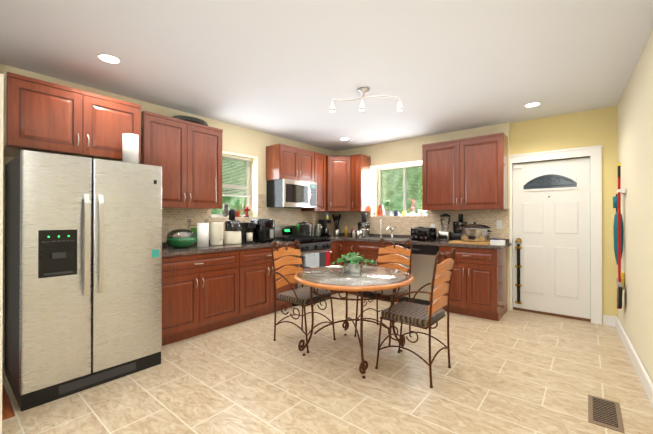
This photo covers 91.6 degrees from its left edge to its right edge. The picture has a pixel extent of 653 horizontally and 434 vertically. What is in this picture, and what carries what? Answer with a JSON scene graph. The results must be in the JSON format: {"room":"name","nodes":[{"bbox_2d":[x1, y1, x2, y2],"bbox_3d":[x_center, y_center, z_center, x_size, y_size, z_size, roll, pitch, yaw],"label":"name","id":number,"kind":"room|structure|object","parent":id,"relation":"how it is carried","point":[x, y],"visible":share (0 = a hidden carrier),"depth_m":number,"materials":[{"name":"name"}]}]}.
{"room":"kitchen","nodes":[
{"label":"kitchen","id":0,"kind":"room"},
{"bbox_2d":[0,73,3,433],"bbox_3d":[-2.308,-0.009,2.144,1.568,2.630,0.133,0,0,43],"label":"wall","id":1,"kind":"structure","parent":0,"point":[1,193],"depth_m":1.66,"materials":[{"name":"beige paint"}]},
{"bbox_2d":[2,382,14,419],"bbox_3d":[-3.287,1.348,1.600,1.330,0.112,2.320,0,0,39],"label":"floor","id":2,"kind":"structure","parent":0,"point":[7,411],"depth_m":2.15,"materials":[{"name":"brown wood"}]},
{"bbox_2d":[0,64,334,360],"bbox_3d":[-1.359,0.002,4.765,0.300,2.630,5.050,0,0,39],"label":"wall","id":3,"kind":"structure","parent":0,"point":[239,141],"depth_m":4.59,"materials":[{"name":"beige paint"}]},
{"bbox_2d":[3,72,140,161],"bbox_3d":[-2.290,-0.791,2.874,0.659,0.541,0.910,0,0,39],"label":"upper cabinet","id":4,"kind":"object","parent":3,"relation":"attached to","point":[44,116],"visible":0.96,"depth_m":2.59,"materials":[{"name":"brown wood"}]},
{"bbox_2d":[139,111,222,208],"bbox_3d":[-1.735,-0.602,3.786,0.359,1.011,0.935,0,0,39],"label":"upper cabinet","id":5,"kind":"object","parent":3,"relation":"attached to","point":[186,156],"visible":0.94,"depth_m":3.67,"materials":[{"name":"brown wood"}]},
{"bbox_2d":[172,115,207,125],"bbox_3d":[-1.667,-1.152,3.891,0.310,0.088,0.480,0,0,39],"label":"platter","id":6,"kind":"object","parent":5,"relation":"on","point":[193,119],"visible":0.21,"depth_m":3.84,"materials":[{"name":"black"}]},
{"bbox_2d":[211,157,249,216],"bbox_3d":[-1.407,-0.445,4.670,0.250,0.926,0.780,0,0,39],"label":"window","id":7,"kind":"structure","parent":3,"relation":"in","point":[246,202],"depth_m":4.91,"materials":[{"name":"white"}]},
{"bbox_2d":[222,202,228,216],"bbox_3d":[-1.451,-0.096,4.575,0.090,0.215,0.100,0,0,39],"label":"owl figurine","id":8,"kind":"object","parent":7,"relation":"on","point":[225,211],"visible":0.98,"depth_m":4.55,"materials":[{"name":"grey ceramic"}]},
{"bbox_2d":[222,154,250,197],"bbox_3d":[-1.434,-0.599,4.693,0.040,0.608,0.760,0,0,39],"label":"window blind","id":9,"kind":"object","parent":7,"relation":"attached to","point":[236,158],"visible":0.65,"depth_m":4.77,"materials":[{"name":"white"}]},
{"bbox_2d":[235,211,241,216],"bbox_3d":[-1.337,-0.035,4.714,0.150,0.095,0.150,0,0,39],"label":"terracotta pot","id":10,"kind":"object","parent":7,"relation":"on","point":[237,213],"visible":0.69,"depth_m":4.67,"materials":[{"name":"brown ceramic"}]},
{"bbox_2d":[243,207,249,216],"bbox_3d":[-1.213,-0.067,4.833,0.050,0.160,0.110,0,0,39],"label":"cross","id":11,"kind":"object","parent":7,"relation":"on","point":[246,209],"visible":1,"depth_m":4.82,"materials":[{"name":"red paint"}]},
{"bbox_2d":[162,194,333,242],"bbox_3d":[-1.024,-0.012,4.929,0.007,0.660,3.769,0,0,39],"label":"backsplash","id":12,"kind":"structure","parent":3,"relation":"attached to","point":[174,218],"depth_m":4.64,"materials":[{"name":"beige tile"}]},
{"bbox_2d":[266,143,314,181],"bbox_3d":[-0.569,-0.834,5.207,0.359,0.536,0.790,0,0,39],"label":"upper cabinet","id":13,"kind":"object","parent":3,"relation":"attached to","point":[283,161],"visible":0.81,"depth_m":4.99,"materials":[{"name":"brown wood"}]},
{"bbox_2d":[266,179,316,207],"bbox_3d":[-0.535,-0.352,5.176,0.449,0.424,0.760,0,0,39],"label":"microwave","id":14,"kind":"object","parent":13,"relation":"attached to","point":[285,193],"visible":1,"depth_m":4.96,"materials":[{"name":"silver metal"}]},
{"bbox_2d":[301,152,325,211],"bbox_3d":[-0.220,-0.595,5.632,0.359,1.011,0.300,0,0,39],"label":"upper cabinet","id":15,"kind":"object","parent":3,"relation":"attached to","point":[320,169],"visible":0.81,"depth_m":5.54,"materials":[{"name":"brown wood"}]},
{"bbox_2d":[315,155,354,211],"bbox_3d":[0.211,-0.593,5.954,0.617,1.010,0.617,0,0,39],"label":"upper cabinet","id":16,"kind":"object","parent":3,"relation":"attached to","point":[338,183],"visible":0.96,"depth_m":5.72,"materials":[{"name":"brown wood"}]},
{"bbox_2d":[0,0,652,150],"bbox_3d":[-0.169,-1.373,2.352,5.210,0.100,7.420,0,0,39],"label":"ceiling","id":17,"kind":"structure","parent":0,"point":[289,69],"depth_m":2.64,"materials":[{"name":"white paint"}]},
{"bbox_2d":[97,53,120,63],"bbox_3d":[-1.815,-1.314,2.655,0.170,0.008,0.170,0,0,39],"label":"recessed light","id":18,"kind":"object","parent":17,"relation":"in","point":[109,58],"visible":1,"depth_m":2.65,"materials":[{"name":"white"}]},
{"bbox_2d":[330,87,402,111],"bbox_3d":[0.414,-1.211,3.321,0.624,0.216,0.484,0,0,39],"label":"track light","id":19,"kind":"object","parent":17,"relation":"attached to","point":[363,90],"visible":1,"depth_m":3.29,"materials":[{"name":"silver metal"}]},
{"bbox_2d":[524,102,540,106],"bbox_3d":[2.420,-1.309,3.732,0.170,0.008,0.170,0,0,39],"label":"recessed light","id":20,"kind":"object","parent":17,"relation":"in","point":[533,104],"visible":1,"depth_m":3.73,"materials":[{"name":"white"}]},
{"bbox_2d":[2,293,652,433],"bbox_3d":[-0.169,1.357,2.340,5.210,0.100,7.420,0,0,39],"label":"floor","id":21,"kind":"structure","parent":0,"point":[515,372],"depth_m":2.47,"materials":[{"name":"beige tile"}]},
{"bbox_2d":[4,150,161,411],"bbox_3d":[-2.061,0.434,2.726,0.941,1.750,0.910,0,0,39],"label":"fridge","id":22,"kind":"object","parent":21,"relation":"on","point":[83,273],"visible":1,"depth_m":2.38,"materials":[{"name":"grey metal"}]},
{"bbox_2d":[122,133,138,163],"bbox_3d":[-1.740,-0.582,2.822,0.124,0.280,0.122,0,0,39],"label":"towel","id":23,"kind":"object","parent":22,"relation":"on","point":[130,149],"visible":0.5,"depth_m":2.77,"materials":[{"name":"white paper"}]},
{"bbox_2d":[162,250,238,345],"bbox_3d":[-1.624,0.858,3.646,0.698,0.910,1.030,0,0,39],"label":"base cabinet","id":24,"kind":"object","parent":21,"relation":"on","point":[200,293],"visible":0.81,"depth_m":3.45,"materials":[{"name":"brown wood"}]},
{"bbox_2d":[162,239,293,256],"bbox_3d":[-1.326,0.358,4.021,0.688,0.089,1.985,0,0,39],"label":"countertop","id":25,"kind":"structure","parent":24,"relation":"on","point":[167,250],"depth_m":3.69,"materials":[{"name":"grey stone"}]},
{"bbox_2d":[166,229,195,247],"bbox_3d":[-1.664,0.253,3.636,0.310,0.216,0.310,0,0,39],"label":"glass bowl","id":26,"kind":"object","parent":25,"relation":"on","point":[180,241],"visible":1,"depth_m":3.55,"materials":[{"name":"green glass"}]},
{"bbox_2d":[187,219,207,243],"bbox_3d":[-1.639,0.200,4.055,0.016,0.326,0.283,0,0,39],"label":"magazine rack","id":27,"kind":"object","parent":25,"relation":"on","point":[194,230],"visible":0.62,"depth_m":4.02,"materials":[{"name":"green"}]},
{"bbox_2d":[197,223,208,246],"bbox_3d":[-1.463,0.221,3.756,0.130,0.280,0.128,0,0,39],"label":"towel","id":28,"kind":"object","parent":25,"relation":"on","point":[202,234],"visible":0.96,"depth_m":3.70,"materials":[{"name":"white paper"}]},
{"bbox_2d":[209,222,223,245],"bbox_3d":[-1.367,0.220,3.988,0.229,0.285,0.176,0,0,39],"label":"pitcher","id":29,"kind":"object","parent":25,"relation":"on","point":[216,233],"visible":1,"depth_m":3.93,"materials":[{"name":"beige plastic"}]},
{"bbox_2d":[224,209,241,244],"bbox_3d":[-1.214,0.136,4.173,0.265,0.455,0.231,0,0,39],"label":"juicer","id":30,"kind":"object","parent":25,"relation":"on","point":[232,232],"visible":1,"depth_m":4.11,"materials":[{"name":"beige plastic"}]},
{"bbox_2d":[240,222,254,242],"bbox_3d":[-1.082,0.224,4.362,0.200,0.280,0.130,0,0,39],"label":"coffee maker","id":31,"kind":"object","parent":25,"relation":"on","point":[246,235],"visible":0.96,"depth_m":4.32,"materials":[{"name":"black plastic"}]},
{"bbox_2d":[250,219,274,241],"bbox_3d":[-0.892,0.200,4.542,0.335,0.330,0.300,0,0,39],"label":"air fryer","id":32,"kind":"object","parent":25,"relation":"on","point":[263,230],"visible":0.92,"depth_m":4.43,"materials":[{"name":"black plastic"}]},
{"bbox_2d":[236,245,294,323],"bbox_3d":[-0.994,0.861,4.413,0.698,0.910,0.950,0,0,39],"label":"base cabinet","id":33,"kind":"object","parent":21,"relation":"on","point":[256,287],"visible":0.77,"depth_m":4.07,"materials":[{"name":"brown wood"}]},
{"bbox_2d":[271,240,335,352],"bbox_3d":[-0.253,0.791,3.382,0.565,1.044,0.516,0,0,39],"label":"chair","id":34,"kind":"object","parent":21,"relation":"on","point":[300,296],"visible":0.94,"depth_m":3.38,"materials":[{"name":"wood"}]},
{"bbox_2d":[275,225,331,305],"bbox_3d":[-0.415,0.736,5.059,0.763,1.165,0.764,0,0,39],"label":"gas range","id":35,"kind":"object","parent":21,"relation":"on","point":[315,251],"visible":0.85,"depth_m":4.89,"materials":[{"name":"black metal"}]},
{"bbox_2d":[297,220,312,236],"bbox_3d":[-0.365,0.195,5.313,0.280,0.278,0.357,0,0,39],"label":"stock pot","id":36,"kind":"object","parent":35,"relation":"on","point":[304,229],"visible":1,"depth_m":5.20,"materials":[{"name":"grey metal"}]},
{"bbox_2d":[329,240,341,294],"bbox_3d":[-0.091,0.866,5.514,0.698,0.910,0.338,0,0,39],"label":"base cabinet","id":37,"kind":"object","parent":21,"relation":"on","point":[336,250],"visible":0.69,"depth_m":5.33,"materials":[{"name":"brown wood"}]},
{"bbox_2d":[318,234,341,240],"bbox_3d":[-0.108,0.364,5.505,0.690,0.089,0.297,0,0,39],"label":"countertop","id":38,"kind":"structure","parent":37,"relation":"on","point":[333,238],"depth_m":5.36,"materials":[{"name":"grey stone"}]},
{"bbox_2d":[313,225,322,236],"bbox_3d":[-0.131,0.257,5.567,0.170,0.225,0.216,0,0,39],"label":"glass kettle","id":39,"kind":"object","parent":38,"relation":"on","point":[321,229],"visible":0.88,"depth_m":5.56,"materials":[{"name":"clear glass"}]},
{"bbox_2d":[342,240,356,294],"bbox_3d":[0.567,0.866,5.603,0.270,0.910,0.698,0,0,39],"label":"base cabinet","id":40,"kind":"object","parent":21,"relation":"on","point":[348,246],"visible":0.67,"depth_m":5.37,"materials":[{"name":"brown wood"}]},
{"bbox_2d":[294,265,413,378],"bbox_3d":[0.256,0.929,3.041,1.130,0.762,1.130,0,0,39],"label":"round table","id":41,"kind":"object","parent":21,"relation":"on","point":[368,278],"visible":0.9,"depth_m":2.82,"materials":[{"name":"grey stone"}]},
{"bbox_2d":[332,252,375,272],"bbox_3d":[0.271,0.450,3.189,0.452,0.196,0.446,0,0,14],"label":"potted plant","id":42,"kind":"object","parent":41,"relation":"on","point":[353,263],"visible":1,"depth_m":3.11,"materials":[{"name":"green plant"}]},
{"bbox_2d":[355,241,398,302],"bbox_3d":[0.972,0.864,5.270,0.776,0.910,0.698,0,0,39],"label":"base cabinet","id":43,"kind":"object","parent":21,"relation":"on","point":[369,250],"visible":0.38,"depth_m":5.08,"materials":[{"name":"brown wood"}]},
{"bbox_2d":[340,220,511,248],"bbox_3d":[1.153,0.309,5.132,3.113,0.500,0.688,0,0,39],"label":"countertop","id":44,"kind":"structure","parent":43,"relation":"on","point":[373,237],"depth_m":4.82,"materials":[{"name":"grey stone"}]},
{"bbox_2d":[318,220,330,236],"bbox_3d":[-0.032,0.215,5.842,0.175,0.310,0.200,0,0,39],"label":"drip coffee maker","id":45,"kind":"object","parent":44,"relation":"on","point":[323,223],"visible":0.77,"depth_m":5.79,"materials":[{"name":"black plastic"}]},
{"bbox_2d":[332,214,340,235],"bbox_3d":[0.201,0.163,6.089,0.174,0.417,0.165,0,0,39],"label":"utensil crock","id":46,"kind":"object","parent":44,"relation":"on","point":[336,228],"visible":1,"depth_m":6.04,"materials":[{"name":"silver metal"}]},
{"bbox_2d":[344,225,347,235],"bbox_3d":[0.365,0.271,5.904,0.064,0.200,0.064,0,0,39],"label":"oil bottle","id":47,"kind":"object","parent":44,"relation":"on","point":[346,231],"visible":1,"depth_m":5.88,"materials":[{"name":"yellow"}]},
{"bbox_2d":[355,231,361,237],"bbox_3d":[0.550,0.309,5.467,0.120,0.120,0.117,0,0,39],"label":"jug","id":48,"kind":"object","parent":44,"relation":"on","point":[358,234],"visible":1,"depth_m":5.42,"materials":[{"name":"silver metal"}]},
{"bbox_2d":[357,213,369,236],"bbox_3d":[0.662,0.154,5.635,0.224,0.430,0.224,0,0,39],"label":"juicer","id":49,"kind":"object","parent":44,"relation":"on","point":[364,226],"visible":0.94,"depth_m":5.55,"materials":[{"name":"grey metal"}]},
{"bbox_2d":[411,227,436,240],"bbox_3d":[1.479,0.269,4.850,0.285,0.194,0.330,0,0,-45],"label":"toaster","id":50,"kind":"object","parent":44,"relation":"on","point":[423,233],"visible":0.98,"depth_m":4.75,"materials":[{"name":"black metal"}]},
{"bbox_2d":[438,214,451,240],"bbox_3d":[1.781,0.163,4.776,0.170,0.405,0.208,0,0,39],"label":"blender","id":51,"kind":"object","parent":44,"relation":"on","point":[444,235],"visible":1,"depth_m":4.73,"materials":[{"name":"silver metal"}]},
{"bbox_2d":[451,214,466,240],"bbox_3d":[1.976,0.166,4.698,0.200,0.400,0.220,0,0,39],"label":"food processor","id":52,"kind":"object","parent":44,"relation":"on","point":[457,225],"visible":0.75,"depth_m":4.64,"materials":[{"name":"black plastic"}]},
{"bbox_2d":[449,240,489,244],"bbox_3d":[1.970,0.353,4.327,0.500,0.022,0.300,0,0,42],"label":"cutting board","id":53,"kind":"object","parent":44,"relation":"on","point":[467,242],"visible":0.62,"depth_m":4.21,"materials":[{"name":"brown wood"}]},
{"bbox_2d":[459,222,491,241],"bbox_3d":[2.020,0.208,4.326,0.410,0.264,0.286,0,0,42],"label":"slow cooker","id":54,"kind":"object","parent":53,"relation":"on","point":[474,232],"visible":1,"depth_m":4.21,"materials":[{"name":"silver metal"}]},
{"bbox_2d":[490,240,504,244],"bbox_3d":[2.173,0.332,4.031,0.160,0.062,0.110,0,0,34],"label":"keypad","id":55,"kind":"object","parent":44,"relation":"on","point":[497,242],"visible":0.96,"depth_m":3.98,"materials":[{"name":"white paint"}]},
{"bbox_2d":[354,239,411,345],"bbox_3d":[0.646,0.791,3.549,0.516,1.044,0.565,0,0,39],"label":"chair","id":56,"kind":"object","parent":21,"relation":"on","point":[396,250],"visible":0.62,"depth_m":3.64,"materials":[{"name":"wood"}]},
{"bbox_2d":[375,248,455,387],"bbox_3d":[0.770,0.788,2.723,0.565,1.044,0.516,0,0,39],"label":"chair","id":57,"kind":"object","parent":21,"relation":"on","point":[411,313],"visible":1,"depth_m":2.59,"materials":[{"name":"fabric"}]},
{"bbox_2d":[399,244,438,305],"bbox_3d":[1.522,0.865,4.836,0.616,0.905,0.638,0,0,39],"label":"dishwasher","id":58,"kind":"object","parent":21,"relation":"on","point":[423,262],"visible":0.4,"depth_m":4.57,"materials":[{"name":"grey metal"}]},
{"bbox_2d":[439,246,507,320],"bbox_3d":[2.032,0.861,4.399,0.718,0.910,0.698,0,0,39],"label":"base cabinet","id":59,"kind":"object","parent":21,"relation":"on","point":[479,285],"visible":0.92,"depth_m":4.12,"materials":[{"name":"brown wood"}]},
{"bbox_2d":[588,394,624,433],"bbox_3d":[1.853,1.303,2.116,0.170,0.006,0.400,0,0,39],"label":"floor vent","id":60,"kind":"object","parent":21,"relation":"in","point":[605,413],"visible":1,"depth_m":2.10,"materials":[{"name":"brown metal"}]},
{"bbox_2d":[335,122,509,310],"bbox_3d":[1.353,0.006,5.638,3.385,2.630,0.340,0,0,39],"label":"wall","id":61,"kind":"structure","parent":0,"point":[399,153],"depth_m":5.40,"materials":[{"name":"beige paint"}]},
{"bbox_2d":[351,154,370,211],"bbox_3d":[0.617,-0.594,5.788,0.215,1.011,0.359,0,0,39],"label":"upper cabinet","id":62,"kind":"object","parent":61,"relation":"attached to","point":[360,182],"visible":1,"depth_m":5.70,"materials":[{"name":"brown wood"}]},
{"bbox_2d":[378,166,426,215],"bbox_3d":[1.333,-0.459,5.643,1.070,0.921,0.320,0,0,39],"label":"window","id":63,"kind":"structure","parent":61,"relation":"in","point":[380,202],"depth_m":5.79,"materials":[{"name":"white"}]},
{"bbox_2d":[377,205,384,215],"bbox_3d":[0.992,-0.103,5.864,0.150,0.200,0.178,0,0,39],"label":"pitcher","id":64,"kind":"object","parent":63,"relation":"on","point":[380,210],"visible":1,"depth_m":5.82,"materials":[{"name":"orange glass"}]},
{"bbox_2d":[384,200,391,215],"bbox_3d":[1.128,-0.153,5.735,0.195,0.299,0.146,0,0,39],"label":"pothos plant","id":65,"kind":"object","parent":63,"relation":"on","point":[388,212],"visible":1,"depth_m":5.71,"materials":[{"name":"green plant"}]},
{"bbox_2d":[377,163,421,213],"bbox_3d":[1.377,-0.481,5.697,1.050,0.866,0.040,0,0,39],"label":"window blind","id":66,"kind":"object","parent":63,"relation":"attached to","point":[401,166],"visible":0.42,"depth_m":5.72,"materials":[{"name":"white"}]},
{"bbox_2d":[410,199,414,215],"bbox_3d":[1.480,-0.149,5.428,0.109,0.289,0.082,0,0,39],"label":"flower plant","id":67,"kind":"object","parent":63,"relation":"on","point":[412,213],"visible":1,"depth_m":5.42,"materials":[{"name":"white paint"}]},
{"bbox_2d":[418,173,425,215],"bbox_3d":[1.593,-0.379,5.321,0.130,0.747,0.145,0,0,39],"label":"bamboo plant","id":68,"kind":"object","parent":63,"relation":"on","point":[421,212],"visible":0.96,"depth_m":5.30,"materials":[{"name":"green plant"}]},
{"bbox_2d":[334,208,508,238],"bbox_3d":[1.368,0.105,5.399,3.050,0.430,0.007,0,0,39],"label":"backsplash","id":69,"kind":"structure","parent":61,"relation":"attached to","point":[403,224],"depth_m":5.17,"materials":[{"name":"beige tile"}]},
{"bbox_2d":[422,133,507,210],"bbox_3d":[1.996,-0.599,4.656,1.110,1.011,0.359,0,0,39],"label":"upper cabinet","id":70,"kind":"object","parent":61,"relation":"attached to","point":[470,173],"visible":1,"depth_m":4.48,"materials":[{"name":"brown wood"}]},
{"bbox_2d":[497,220,501,228],"bbox_3d":[2.450,0.116,4.504,0.070,0.120,0.004,0,0,39],"label":"outlet","id":71,"kind":"object","parent":61,"relation":"attached to","point":[499,224],"depth_m":4.50,"materials":[{"name":"white paint"}]},
{"bbox_2d":[510,106,617,323],"bbox_3d":[3.372,-0.001,3.993,1.825,2.630,0.220,0,0,39],"label":"wall","id":72,"kind":"structure","parent":0,"point":[594,127],"depth_m":3.89,"materials":[{"name":"yellow paint"}]},
{"bbox_2d":[513,157,590,321],"bbox_3d":[2.954,0.291,4.214,0.869,2.048,0.147,0,0,39],"label":"door leaf","id":73,"kind":"structure","parent":72,"relation":"in","point":[551,216],"depth_m":4.19,"materials":[{"name":"white paint"}]},
{"bbox_2d":[515,241,521,303],"bbox_3d":[2.663,0.765,4.410,0.084,0.902,0.040,0,0,39],"label":"bells","id":74,"kind":"object","parent":73,"relation":"hanging from","point":[518,247],"visible":0.94,"depth_m":4.42,"materials":[{"name":"black leather"}]},
{"bbox_2d":[510,145,602,324],"bbox_3d":[2.995,0.227,4.202,0.995,2.175,0.135,0,0,39],"label":"door frame","id":75,"kind":"structure","parent":72,"relation":"attached to","point":[594,153],"depth_m":3.90,"materials":[{"name":"white wood"}]},
{"bbox_2d":[617,30,652,382],"bbox_3d":[1.406,-0.014,0.937,0.441,2.630,7.398,0,0,39],"label":"wall","id":76,"kind":"structure","parent":0,"point":[635,144],"depth_m":2.71,"materials":[{"name":"beige paint"}]},
{"bbox_2d":[2,315,652,406],"bbox_3d":[0.370,1.251,3.192,4.363,0.120,4.820,0,0,39],"label":"baseboard","id":77,"kind":"structure","parent":76,"relation":"attached to","point":[641,372],"depth_m":2.77,"materials":[{"name":"white wood"}]},
{"bbox_2d":[613,163,625,308],"bbox_3d":[3.075,0.216,3.340,0.091,1.550,0.266,0,0,39],"label":"broom","id":78,"kind":"object","parent":76,"relation":"hanging from","point":[618,234],"visible":1,"depth_m":3.33,"materials":[{"name":"plastic"}]},
{"label":"outside","id":79,"kind":"structure","parent":0,"visible":0},
{"bbox_2d":[211,158,590,316],"bbox_3d":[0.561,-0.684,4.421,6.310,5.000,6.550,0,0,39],"label":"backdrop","id":80,"kind":"structure","parent":79,"point":[387,195],"depth_m":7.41,"materials":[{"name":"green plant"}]}
]}

